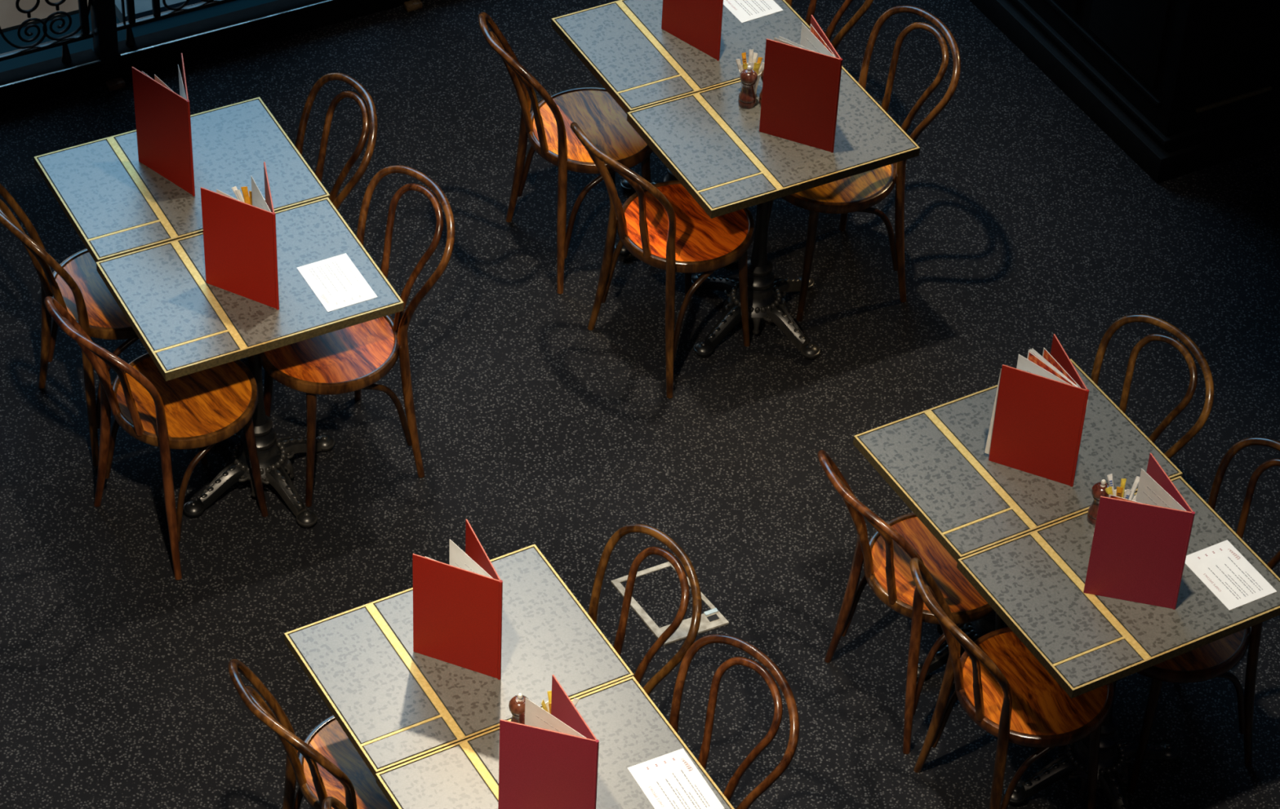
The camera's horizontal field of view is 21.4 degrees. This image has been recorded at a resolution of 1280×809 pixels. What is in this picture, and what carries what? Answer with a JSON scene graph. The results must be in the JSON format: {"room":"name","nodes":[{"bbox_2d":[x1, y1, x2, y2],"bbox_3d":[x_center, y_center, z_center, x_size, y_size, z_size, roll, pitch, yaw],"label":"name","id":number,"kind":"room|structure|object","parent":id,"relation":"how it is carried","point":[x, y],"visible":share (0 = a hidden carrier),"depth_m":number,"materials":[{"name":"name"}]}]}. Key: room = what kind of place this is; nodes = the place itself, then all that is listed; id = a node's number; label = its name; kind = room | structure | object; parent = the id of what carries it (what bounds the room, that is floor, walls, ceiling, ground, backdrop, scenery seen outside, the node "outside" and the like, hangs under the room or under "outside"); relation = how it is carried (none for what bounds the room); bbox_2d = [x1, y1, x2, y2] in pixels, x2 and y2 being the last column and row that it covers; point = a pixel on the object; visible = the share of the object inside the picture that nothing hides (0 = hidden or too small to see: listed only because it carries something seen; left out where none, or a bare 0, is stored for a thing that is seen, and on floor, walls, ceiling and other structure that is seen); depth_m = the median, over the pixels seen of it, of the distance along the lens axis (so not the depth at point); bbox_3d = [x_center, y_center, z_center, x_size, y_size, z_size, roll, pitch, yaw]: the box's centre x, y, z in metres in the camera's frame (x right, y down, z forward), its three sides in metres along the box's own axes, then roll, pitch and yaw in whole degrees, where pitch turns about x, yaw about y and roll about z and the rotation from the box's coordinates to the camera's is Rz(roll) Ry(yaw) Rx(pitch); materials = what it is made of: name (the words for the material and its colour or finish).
{"room":"restaurant dining area","nodes":[
{"label":"restaurant dining area","id":0,"kind":"room"},
{"bbox_2d":[0,0,276,72],"bbox_3d":[-5.106,-2.282,17.238,18.000,0.200,11.700,-18,46,-22],"label":"floor","id":1,"kind":"structure","parent":0,"point":[234,6],"depth_m":16.73,"materials":[{"name":"teal stone"}]},
{"bbox_2d":[0,0,90,32],"bbox_3d":[-9.216,-2.648,17.242,10.960,0.020,7.400,-18,46,-22],"label":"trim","id":2,"kind":"structure","parent":1,"relation":"on","point":[11,19],"depth_m":16.81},
{"bbox_2d":[115,0,201,22],"bbox_3d":[-2.235,-2.049,16.941,0.790,0.070,0.180,-18,46,-22],"label":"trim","id":3,"kind":"structure","parent":1,"relation":"on","point":[143,8],"depth_m":16.79,"materials":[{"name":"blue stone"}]},
{"bbox_2d":[0,0,1279,808],"bbox_3d":[-0.184,0.024,10.348,16.365,0.250,11.475,3,41,0],"label":"floor","id":4,"kind":"structure","parent":0,"point":[1026,224],"depth_m":10.14,"materials":[{"name":"carpet"}]},
{"bbox_2d":[0,183,138,466],"bbox_3d":[-1.573,-0.304,9.785,0.566,0.881,0.434,-20,46,-24],"label":"bentwood chair","id":5,"kind":"object","parent":4,"relation":"on","point":[76,283],"visible":0.63,"depth_m":9.73,"materials":[{"name":"brown wood"}]},
{"bbox_2d":[44,296,268,579],"bbox_3d":[-1.331,0.012,9.441,0.566,0.881,0.434,-30,51,-31],"label":"bentwood chair","id":6,"kind":"object","parent":4,"relation":"on","point":[203,409],"visible":0.98,"depth_m":9.43,"materials":[{"name":"brown wood"}]},
{"bbox_2d":[34,97,329,262],"bbox_3d":[-1.329,-0.374,9.975,0.700,0.750,0.524,-18,45,-22],"label":"table","id":7,"kind":"object","parent":4,"relation":"on","point":[117,205],"visible":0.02,"depth_m":9.71,"materials":[{"name":"stone"}]},
{"bbox_2d":[131,53,195,195],"bbox_3d":[-1.316,-0.783,9.619,0.154,0.333,0.222,-19,46,-23],"label":"menu","id":8,"kind":"object","parent":7,"relation":"on","point":[162,116],"visible":1,"depth_m":9.60,"materials":[{"name":"red paper"}]},
{"bbox_2d":[0,0,422,112],"bbox_3d":[-1.356,-1.619,11.118,3.536,1.100,0.128,-18,46,-22],"label":"gallery railing","id":9,"kind":"object","parent":4,"relation":"on","point":[111,61],"visible":1,"depth_m":11.29,"materials":[{"name":"metal"}]},
{"bbox_2d":[96,197,404,528],"bbox_3d":[-1.095,-0.057,9.629,0.700,0.750,0.517,-18,45,-22],"label":"table","id":10,"kind":"object","parent":4,"relation":"on","point":[186,324],"visible":0.81,"depth_m":9.37,"materials":[{"name":"grey stone"}]},
{"bbox_2d":[200,161,279,310],"bbox_3d":[-1.047,-0.442,9.249,0.205,0.333,0.211,-25,49,-28],"label":"menu","id":11,"kind":"object","parent":10,"relation":"on","point":[240,237],"visible":1,"depth_m":9.22,"materials":[{"name":"red paper"}]},
{"bbox_2d":[249,479,257,497],"bbox_3d":[-1.110,0.236,9.780,0.027,0.063,0.035,5,41,2],"label":"pendant","id":12,"kind":"object","parent":10,"relation":"attached to","point":[253,493],"depth_m":9.77,"materials":[{"name":"metal"}]},
{"bbox_2d":[286,459,294,478],"bbox_3d":[-1.020,0.189,9.839,0.035,0.063,0.027,5,41,2],"label":"pendant","id":13,"kind":"object","parent":10,"relation":"attached to","point":[290,472],"depth_m":9.82,"materials":[{"name":"metal"}]},
{"bbox_2d":[297,253,377,311],"bbox_3d":[-0.839,-0.339,9.395,0.150,0.002,0.212,-18,46,-22],"label":"menu card","id":14,"kind":"object","parent":10,"relation":"on","point":[336,282],"visible":1,"depth_m":9.39,"materials":[{"name":"white paper"}]},
{"bbox_3d":[-1.084,-0.532,9.537,0.070,0.086,0.070,3,41,0],"label":"cup","id":15,"kind":"object","parent":10,"relation":"on","visible":0},
{"bbox_2d":[231,186,239,200],"bbox_3d":[-1.114,-0.558,9.527,0.064,0.124,0.010,12,42,10],"label":"stick","id":16,"kind":"object","parent":15,"relation":"in","point":[234,188],"visible":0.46,"depth_m":9.50,"materials":[{"name":"white paper"}]},
{"bbox_2d":[235,189,244,202],"bbox_3d":[-1.108,-0.553,9.517,0.051,0.128,0.008,1,41,-2],"label":"stick","id":17,"kind":"object","parent":15,"relation":"in","point":[237,192],"visible":0.42,"depth_m":9.48,"materials":[{"name":"white paper"}]},
{"bbox_2d":[240,186,249,204],"bbox_3d":[-1.098,-0.556,9.511,0.037,0.141,0.009,-3,42,-7],"label":"stick","id":18,"kind":"object","parent":15,"relation":"in","point":[244,189],"visible":0.48,"depth_m":9.48,"materials":[{"name":"orange paper"}]},
{"bbox_2d":[248,191,252,204],"bbox_3d":[-1.085,-0.549,9.513,0.017,0.126,0.009,8,42,6],"label":"stick","id":19,"kind":"object","parent":15,"relation":"in","point":[250,192],"visible":0.22,"depth_m":9.48,"materials":[{"name":"orange paper"}]},
{"bbox_2d":[227,658,393,808],"bbox_3d":[-0.714,0.935,8.432,0.566,0.881,0.434,-25,49,-28],"label":"bentwood chair","id":20,"kind":"object","parent":4,"relation":"on","point":[327,763],"visible":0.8,"depth_m":8.37,"materials":[{"name":"brown wood"}]},
{"bbox_2d":[321,796,348,808],"bbox_3d":[-0.459,1.254,8.087,0.566,0.881,0.434,-19,46,-23],"label":"bentwood chair","id":21,"kind":"object","parent":4,"relation":"on","point":[329,802],"visible":1,"depth_m":7.87,"materials":[{"name":"brown wood"}]},
{"bbox_2d":[294,72,377,210],"bbox_3d":[-1.059,-0.506,10.044,0.566,0.881,0.434,-14,44,-18],"label":"bentwood chair","id":22,"kind":"object","parent":4,"relation":"on","point":[369,114],"visible":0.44,"depth_m":9.88,"materials":[{"name":"brown wood"}]},
{"bbox_2d":[261,165,454,506],"bbox_3d":[-0.822,-0.197,9.707,0.566,0.881,0.434,-21,47,-25],"label":"bentwood chair","id":23,"kind":"object","parent":4,"relation":"on","point":[355,357],"visible":0.85,"depth_m":9.62,"materials":[{"name":"brown wood"}]},
{"bbox_2d":[284,544,634,777],"bbox_3d":[-0.461,0.894,8.591,0.700,0.750,0.522,-19,46,-23],"label":"table","id":24,"kind":"object","parent":4,"relation":"on","point":[396,704],"visible":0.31,"depth_m":8.31,"materials":[{"name":"grey stone"}]},
{"bbox_2d":[412,519,502,679],"bbox_3d":[-0.411,0.494,8.227,0.217,0.333,0.179,34,50,30],"label":"menu","id":25,"kind":"object","parent":24,"relation":"on","point":[457,606],"visible":1,"depth_m":8.20,"materials":[{"name":"red leather"}]},
{"bbox_2d":[375,675,734,808],"bbox_3d":[-0.209,1.203,8.255,0.700,0.750,0.517,-19,46,-23],"label":"table","id":26,"kind":"object","parent":4,"relation":"on","point":[630,730],"visible":0.47,"depth_m":8.08,"materials":[{"name":"grey stone"}]},
{"bbox_2d":[508,693,528,723],"bbox_3d":[-0.287,0.740,8.103,0.053,0.139,0.053,3,41,0],"label":"pepper mill","id":27,"kind":"object","parent":26,"relation":"on","point":[517,704],"visible":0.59,"depth_m":8.06,"materials":[{"name":"brown wood"}]},
{"bbox_2d":[518,711,524,724],"bbox_3d":[-0.264,0.774,8.066,0.053,0.139,0.053,3,41,0],"label":"pepper mill","id":28,"kind":"object","parent":26,"relation":"on","point":[522,717],"visible":0.06,"depth_m":8.03,"materials":[{"name":"brown wood"}]},
{"bbox_2d":[542,701,549,712],"bbox_3d":[-0.200,0.760,8.126,0.070,0.086,0.070,3,41,0],"label":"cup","id":29,"kind":"object","parent":26,"relation":"on","point":[547,702],"visible":0.05,"depth_m":8.12,"materials":[{"name":"clear glass"}]},
{"bbox_2d":[541,699,548,712],"bbox_3d":[-0.220,0.746,8.105,0.039,0.118,0.011,-10,43,-15],"label":"stick","id":30,"kind":"object","parent":29,"relation":"in","point":[544,705],"visible":0.42,"depth_m":8.07,"materials":[{"name":"yellow paper"}]},
{"bbox_2d":[547,690,551,703],"bbox_3d":[-0.209,0.732,8.118,0.015,0.122,0.028,-26,49,-29],"label":"stick","id":31,"kind":"object","parent":29,"relation":"in","point":[549,692],"visible":0.28,"depth_m":8.09,"materials":[{"name":"yellow paper"}]},
{"bbox_2d":[548,702,551,714],"bbox_3d":[-0.207,0.749,8.102,0.012,0.119,0.027,28,47,25],"label":"stick","id":32,"kind":"object","parent":29,"relation":"in","point":[549,704],"visible":0.22,"depth_m":8.07,"materials":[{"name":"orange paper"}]},
{"bbox_2d":[572,697,579,706],"bbox_3d":[-0.173,0.743,8.113,0.053,0.120,0.008,1,41,-2],"label":"stick","id":33,"kind":"object","parent":29,"relation":"in","point":[575,701],"visible":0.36,"depth_m":8.08,"materials":[{"name":"white paper"}]},
{"bbox_2d":[497,674,599,808],"bbox_3d":[-0.190,0.811,7.881,0.234,0.333,0.175,12,42,10],"label":"menu","id":34,"kind":"object","parent":26,"relation":"on","point":[548,761],"visible":1,"depth_m":7.79,"materials":[{"name":"red paper"}]},
{"bbox_2d":[626,748,724,808],"bbox_3d":[0.085,0.908,8.038,0.150,0.002,0.212,-17,45,-21],"label":"menu card","id":35,"kind":"object","parent":26,"relation":"on","point":[671,780],"visible":1,"depth_m":8.05,"materials":[{"name":"white paper"}]},
{"bbox_2d":[478,12,653,293],"bbox_3d":[-0.211,-0.822,10.451,0.566,0.881,0.434,-14,44,-18],"label":"bentwood chair","id":36,"kind":"object","parent":4,"relation":"on","point":[547,128],"visible":0.91,"depth_m":10.43,"materials":[{"name":"brown wood"}]},
{"bbox_2d":[587,524,702,696],"bbox_3d":[-0.153,0.775,8.647,0.566,0.881,0.434,-17,45,-21],"label":"bentwood chair","id":37,"kind":"object","parent":4,"relation":"on","point":[621,532],"visible":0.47,"depth_m":8.50,"materials":[{"name":"brown wood"}]},
{"bbox_2d":[569,122,754,398],"bbox_3d":[0.076,-0.502,10.106,0.566,0.881,0.434,-26,49,-29],"label":"bentwood chair","id":38,"kind":"object","parent":4,"relation":"on","point":[661,224],"visible":0.97,"depth_m":10.09,"materials":[{"name":"brown wood"}]},
{"bbox_2d":[610,561,728,645],"bbox_3d":[0.084,0.555,9.566,0.206,0.010,0.302,-20,46,-24],"label":"outlet box","id":39,"kind":"object","parent":4,"relation":"on","point":[656,596],"visible":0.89,"depth_m":9.56,"materials":[{"name":"beige metal"}]},
{"bbox_2d":[551,0,809,255],"bbox_3d":[0.141,-0.850,10.600,0.700,0.750,0.535,-18,46,-22],"label":"table","id":40,"kind":"object","parent":4,"relation":"on","point":[624,44],"visible":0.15,"depth_m":10.29,"materials":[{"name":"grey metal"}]},
{"bbox_2d":[661,0,723,61],"bbox_3d":[0.190,-1.229,10.213,0.148,0.333,0.223,-19,46,-23],"label":"menu","id":41,"kind":"object","parent":40,"relation":"on","point":[697,23],"visible":1,"depth_m":10.25,"materials":[{"name":"red paper"}]},
{"bbox_2d":[723,0,783,22],"bbox_3d":[0.324,-1.255,10.502,0.150,0.002,0.212,-19,46,-23],"label":"menu card","id":42,"kind":"object","parent":40,"relation":"on","point":[744,11],"visible":1,"depth_m":10.47,"materials":[{"name":"white paper"}]},
{"bbox_2d":[669,634,799,808],"bbox_3d":[0.071,1.044,8.355,0.566,0.881,0.434,-22,47,-26],"label":"bentwood chair","id":43,"kind":"object","parent":4,"relation":"on","point":[767,782],"visible":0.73,"depth_m":8.22,"materials":[{"name":"brown wood"}]},
{"bbox_2d":[626,66,919,359],"bbox_3d":[0.374,-0.532,10.254,0.700,0.750,0.530,-18,46,-22],"label":"table","id":44,"kind":"object","parent":4,"relation":"on","point":[715,147],"visible":0.93,"depth_m":9.98,"materials":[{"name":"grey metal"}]},
{"bbox_2d":[722,297,729,313],"bbox_3d":[0.272,-0.302,10.471,0.035,0.063,0.027,1,41,-2],"label":"pendant","id":45,"kind":"object","parent":44,"relation":"attached to","point":[726,304],"depth_m":10.45,"materials":[{"name":"metal"}]},
{"bbox_2d":[737,65,757,109],"bbox_3d":[0.320,-0.945,10.047,0.053,0.139,0.053,3,41,0],"label":"pepper mill","id":46,"kind":"object","parent":44,"relation":"on","point":[748,77],"visible":1,"depth_m":10.04,"materials":[{"name":"brown wood"}]},
{"bbox_2d":[738,62,761,94],"bbox_3d":[0.327,-0.962,10.107,0.070,0.086,0.070,3,41,0],"label":"cup","id":47,"kind":"object","parent":44,"relation":"on","point":[756,84],"visible":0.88,"depth_m":10.09,"materials":[{"name":"clear glass"}]},
{"bbox_2d":[735,58,742,72],"bbox_3d":[0.304,-0.980,10.093,0.048,0.117,0.008,3,41,0],"label":"stick","id":48,"kind":"object","parent":47,"relation":"in","point":[738,60],"visible":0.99,"depth_m":10.07,"materials":[{"name":"white paper"}]},
{"bbox_2d":[741,52,746,67],"bbox_3d":[0.314,-0.991,10.098,0.032,0.125,0.012,32,49,29],"label":"stick","id":49,"kind":"object","parent":47,"relation":"in","point":[744,55],"visible":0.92,"depth_m":10.07,"materials":[{"name":"orange paper"}]},
{"bbox_2d":[742,63,747,69],"bbox_3d":[0.316,-0.971,10.088,0.024,0.108,0.011,-25,48,-28],"label":"stick","id":50,"kind":"object","parent":47,"relation":"in","point":[745,65],"visible":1,"depth_m":10.05,"materials":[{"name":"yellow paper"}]},
{"bbox_2d":[748,48,753,62],"bbox_3d":[0.328,-0.996,10.094,0.014,0.138,0.017,0,42,-4],"label":"stick","id":51,"kind":"object","parent":47,"relation":"in","point":[751,51],"visible":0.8,"depth_m":10.06,"materials":[{"name":"white paper"}]},
{"bbox_2d":[752,52,757,69],"bbox_3d":[0.336,-0.991,10.098,0.013,0.125,0.022,24,46,22],"label":"stick","id":52,"kind":"object","parent":47,"relation":"in","point":[755,55],"visible":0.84,"depth_m":10.07,"materials":[{"name":"white paper"}]},
{"bbox_2d":[753,62,760,73],"bbox_3d":[0.339,-0.972,10.088,0.033,0.113,0.012,20,44,18],"label":"stick","id":53,"kind":"object","parent":47,"relation":"in","point":[757,65],"visible":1,"depth_m":10.06,"materials":[{"name":"yellow paper"}]},
{"bbox_2d":[756,57,762,63],"bbox_3d":[0.344,-0.984,10.099,0.038,0.116,0.010,-17,45,-21],"label":"stick","id":54,"kind":"object","parent":47,"relation":"in","point":[759,60],"visible":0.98,"depth_m":10.07,"materials":[{"name":"orange paper"}]},
{"bbox_2d":[757,62,764,75],"bbox_3d":[0.350,-0.973,10.093,0.046,0.111,0.008,4,41,1],"label":"stick","id":55,"kind":"object","parent":47,"relation":"in","point":[762,68],"visible":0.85,"depth_m":10.07,"materials":[{"name":"white paper"}]},
{"bbox_2d":[752,317,760,334],"bbox_3d":[0.357,-0.245,10.412,0.027,0.063,0.035,1,41,-2],"label":"pendant","id":56,"kind":"object","parent":44,"relation":"attached to","point":[756,321],"depth_m":10.40,"materials":[{"name":"metal"}]},
{"bbox_2d":[759,70,764,105],"bbox_3d":[0.382,-0.948,10.054,0.053,0.139,0.053,3,41,0],"label":"pepper mill","id":57,"kind":"object","parent":44,"relation":"on","point":[762,73],"visible":0.12,"depth_m":10.07,"materials":[{"name":"brown wood"}]},
{"bbox_2d":[759,14,842,152],"bbox_3d":[0.497,-0.916,9.878,0.188,0.333,0.218,-31,51,-32],"label":"menu","id":58,"kind":"object","parent":44,"relation":"on","point":[800,95],"visible":1,"depth_m":9.84,"materials":[{"name":"red paper"}]},
{"bbox_2d":[810,25,833,55],"bbox_3d":[0.524,-1.017,9.841,0.001,0.100,0.152,-14,44,-18],"label":"page","id":59,"kind":"object","parent":58,"relation":"attached to","point":[812,30],"depth_m":9.83,"materials":[{"name":"white paper"}]},
{"bbox_2d":[784,0,873,49],"bbox_3d":[0.437,-1.073,10.775,0.566,0.881,0.434,-14,44,-19],"label":"bentwood chair","id":60,"kind":"object","parent":4,"relation":"on","point":[864,7],"visible":0.17,"depth_m":10.59,"materials":[{"name":"brown wood"}]},
{"bbox_2d":[768,5,960,321],"bbox_3d":[0.651,-0.741,10.411,0.566,0.881,0.434,-17,45,-21],"label":"bentwood chair","id":61,"kind":"object","parent":4,"relation":"on","point":[859,193],"visible":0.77,"depth_m":10.31,"materials":[{"name":"brown wood"}]},
{"bbox_2d":[817,449,1005,754],"bbox_3d":[0.736,0.461,9.056,0.566,0.881,0.434,-20,46,-24],"label":"bentwood chair","id":62,"kind":"object","parent":4,"relation":"on","point":[886,557],"visible":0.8,"depth_m":9.02,"materials":[{"name":"brown wood"}]},
{"bbox_2d":[909,557,1114,808],"bbox_3d":[0.948,0.747,8.744,0.566,0.881,0.434,-15,45,-19],"label":"bentwood chair","id":63,"kind":"object","parent":4,"relation":"on","point":[1000,684],"visible":0.94,"depth_m":8.70,"materials":[{"name":"brown wood"}]},
{"bbox_2d":[853,359,1182,679],"bbox_3d":[0.984,0.413,9.221,0.700,0.750,0.525,-19,46,-23],"label":"table","id":64,"kind":"object","parent":4,"relation":"on","point":[935,460],"visible":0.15,"depth_m":8.93,"materials":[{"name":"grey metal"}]},
{"bbox_2d":[984,333,1088,486],"bbox_3d":[1.019,0.031,8.837,0.186,0.333,0.234,-10,43,-14],"label":"menu","id":65,"kind":"object","parent":64,"relation":"on","point":[1036,427],"visible":1,"depth_m":8.80,"materials":[{"name":"red paper"}]},
{"bbox_2d":[1028,352,1072,385],"bbox_3d":[1.057,-0.056,8.785,0.001,0.100,0.158,-28,50,-30],"label":"food picture","id":66,"kind":"object","parent":65,"relation":"attached to","point":[1033,358],"depth_m":8.77},
{"bbox_2d":[1043,348,1075,384],"bbox_3d":[1.083,-0.062,8.793,0.002,0.100,0.150,-17,45,-21],"label":"food picture","id":67,"kind":"object","parent":65,"relation":"attached to","point":[1046,356],"depth_m":8.78},
{"bbox_2d":[956,475,1279,808],"bbox_3d":[1.228,0.726,8.881,0.700,0.750,0.522,-19,46,-23],"label":"table","id":68,"kind":"object","parent":4,"relation":"on","point":[1034,581],"visible":0.62,"depth_m":8.58,"materials":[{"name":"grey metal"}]},
{"bbox_2d":[1086,479,1109,525],"bbox_3d":[1.187,0.246,8.750,0.053,0.139,0.053,3,41,0],"label":"pepper mill","id":69,"kind":"object","parent":68,"relation":"on","point":[1098,490],"visible":0.7,"depth_m":8.72,"materials":[{"name":"brown wood"}]},
{"bbox_2d":[1114,488,1135,501],"bbox_3d":[1.239,0.273,8.763,0.070,0.086,0.070,3,41,0],"label":"cup","id":70,"kind":"object","parent":68,"relation":"on","point":[1115,491],"visible":0.16,"depth_m":8.76,"materials":[{"name":"clear glass"}]},
{"bbox_2d":[1105,486,1113,495],"bbox_3d":[1.216,0.256,8.741,0.055,0.128,0.008,-9,43,-13],"label":"stick","id":71,"kind":"object","parent":70,"relation":"in","point":[1108,490],"visible":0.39,"depth_m":8.70,"materials":[{"name":"yellow paper"}]},
{"bbox_2d":[1106,473,1115,495],"bbox_3d":[1.218,0.238,8.742,0.048,0.150,0.010,13,42,11],"label":"stick","id":72,"kind":"object","parent":70,"relation":"in","point":[1109,476],"visible":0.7,"depth_m":8.71,"materials":[{"name":"white paper"}]},
{"bbox_2d":[1115,486,1123,497],"bbox_3d":[1.232,0.257,8.737,0.022,0.128,0.014,-30,51,-32],"label":"stick","id":73,"kind":"object","parent":70,"relation":"in","point":[1119,490],"visible":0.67,"depth_m":8.70,"materials":[{"name":"orange paper"}]},
{"bbox_2d":[1120,478,1126,497],"bbox_3d":[1.239,0.243,8.748,0.014,0.134,0.011,0,42,-4],"label":"stick","id":74,"kind":"object","parent":70,"relation":"in","point":[1122,480],"visible":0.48,"depth_m":8.71,"materials":[{"name":"yellow paper"}]},
{"bbox_2d":[1124,488,1131,499],"bbox_3d":[1.247,0.260,8.736,0.011,0.126,0.024,-18,45,-22],"label":"stick","id":75,"kind":"object","parent":70,"relation":"in","point":[1128,491],"visible":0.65,"depth_m":8.70,"materials":[{"name":"white paper"}]},
{"bbox_2d":[1128,475,1139,500],"bbox_3d":[1.262,0.242,8.744,0.042,0.145,0.011,-12,44,-16],"label":"stick","id":76,"kind":"object","parent":70,"relation":"in","point":[1135,483],"visible":0.39,"depth_m":8.72,"materials":[{"name":"white paper"}]},
{"bbox_2d":[1083,453,1195,609],"bbox_3d":[1.278,0.345,8.496,0.207,0.333,0.221,31,49,28],"label":"menu","id":77,"kind":"object","parent":68,"relation":"on","point":[1139,550],"visible":1,"depth_m":8.46,"materials":[{"name":"red leather"}]},
{"bbox_2d":[1185,539,1276,610],"bbox_3d":[1.501,0.434,8.659,0.150,0.002,0.212,-19,46,-23],"label":"menu card","id":78,"kind":"object","parent":68,"relation":"on","point":[1220,566],"visible":1,"depth_m":8.66,"materials":[{"name":"white paper"}]},
{"bbox_2d":[969,0,1279,182],"bbox_3d":[2.031,-1.825,11.520,1.560,1.142,1.560,-18,46,-22],"label":"bar counter","id":79,"kind":"object","parent":4,"relation":"on","point":[1182,87],"depth_m":11.11,"materials":[{"name":"black wood"}]},
{"bbox_2d":[1090,314,1213,459],"bbox_3d":[1.226,0.234,9.342,0.566,0.881,0.434,-20,46,-24],"label":"bentwood chair","id":80,"kind":"object","parent":4,"relation":"on","point":[1192,433],"visible":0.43,"depth_m":9.18,"materials":[{"name":"brown wood"}]},
{"bbox_2d":[1127,436,1279,793],"bbox_3d":[1.475,0.559,8.988,0.566,0.881,0.434,-17,45,-21],"label":"bentwood chair","id":81,"kind":"object","parent":4,"relation":"on","point":[1213,660],"visible":0.41,"depth_m":8.91,"materials":[{"name":"brown wood"}]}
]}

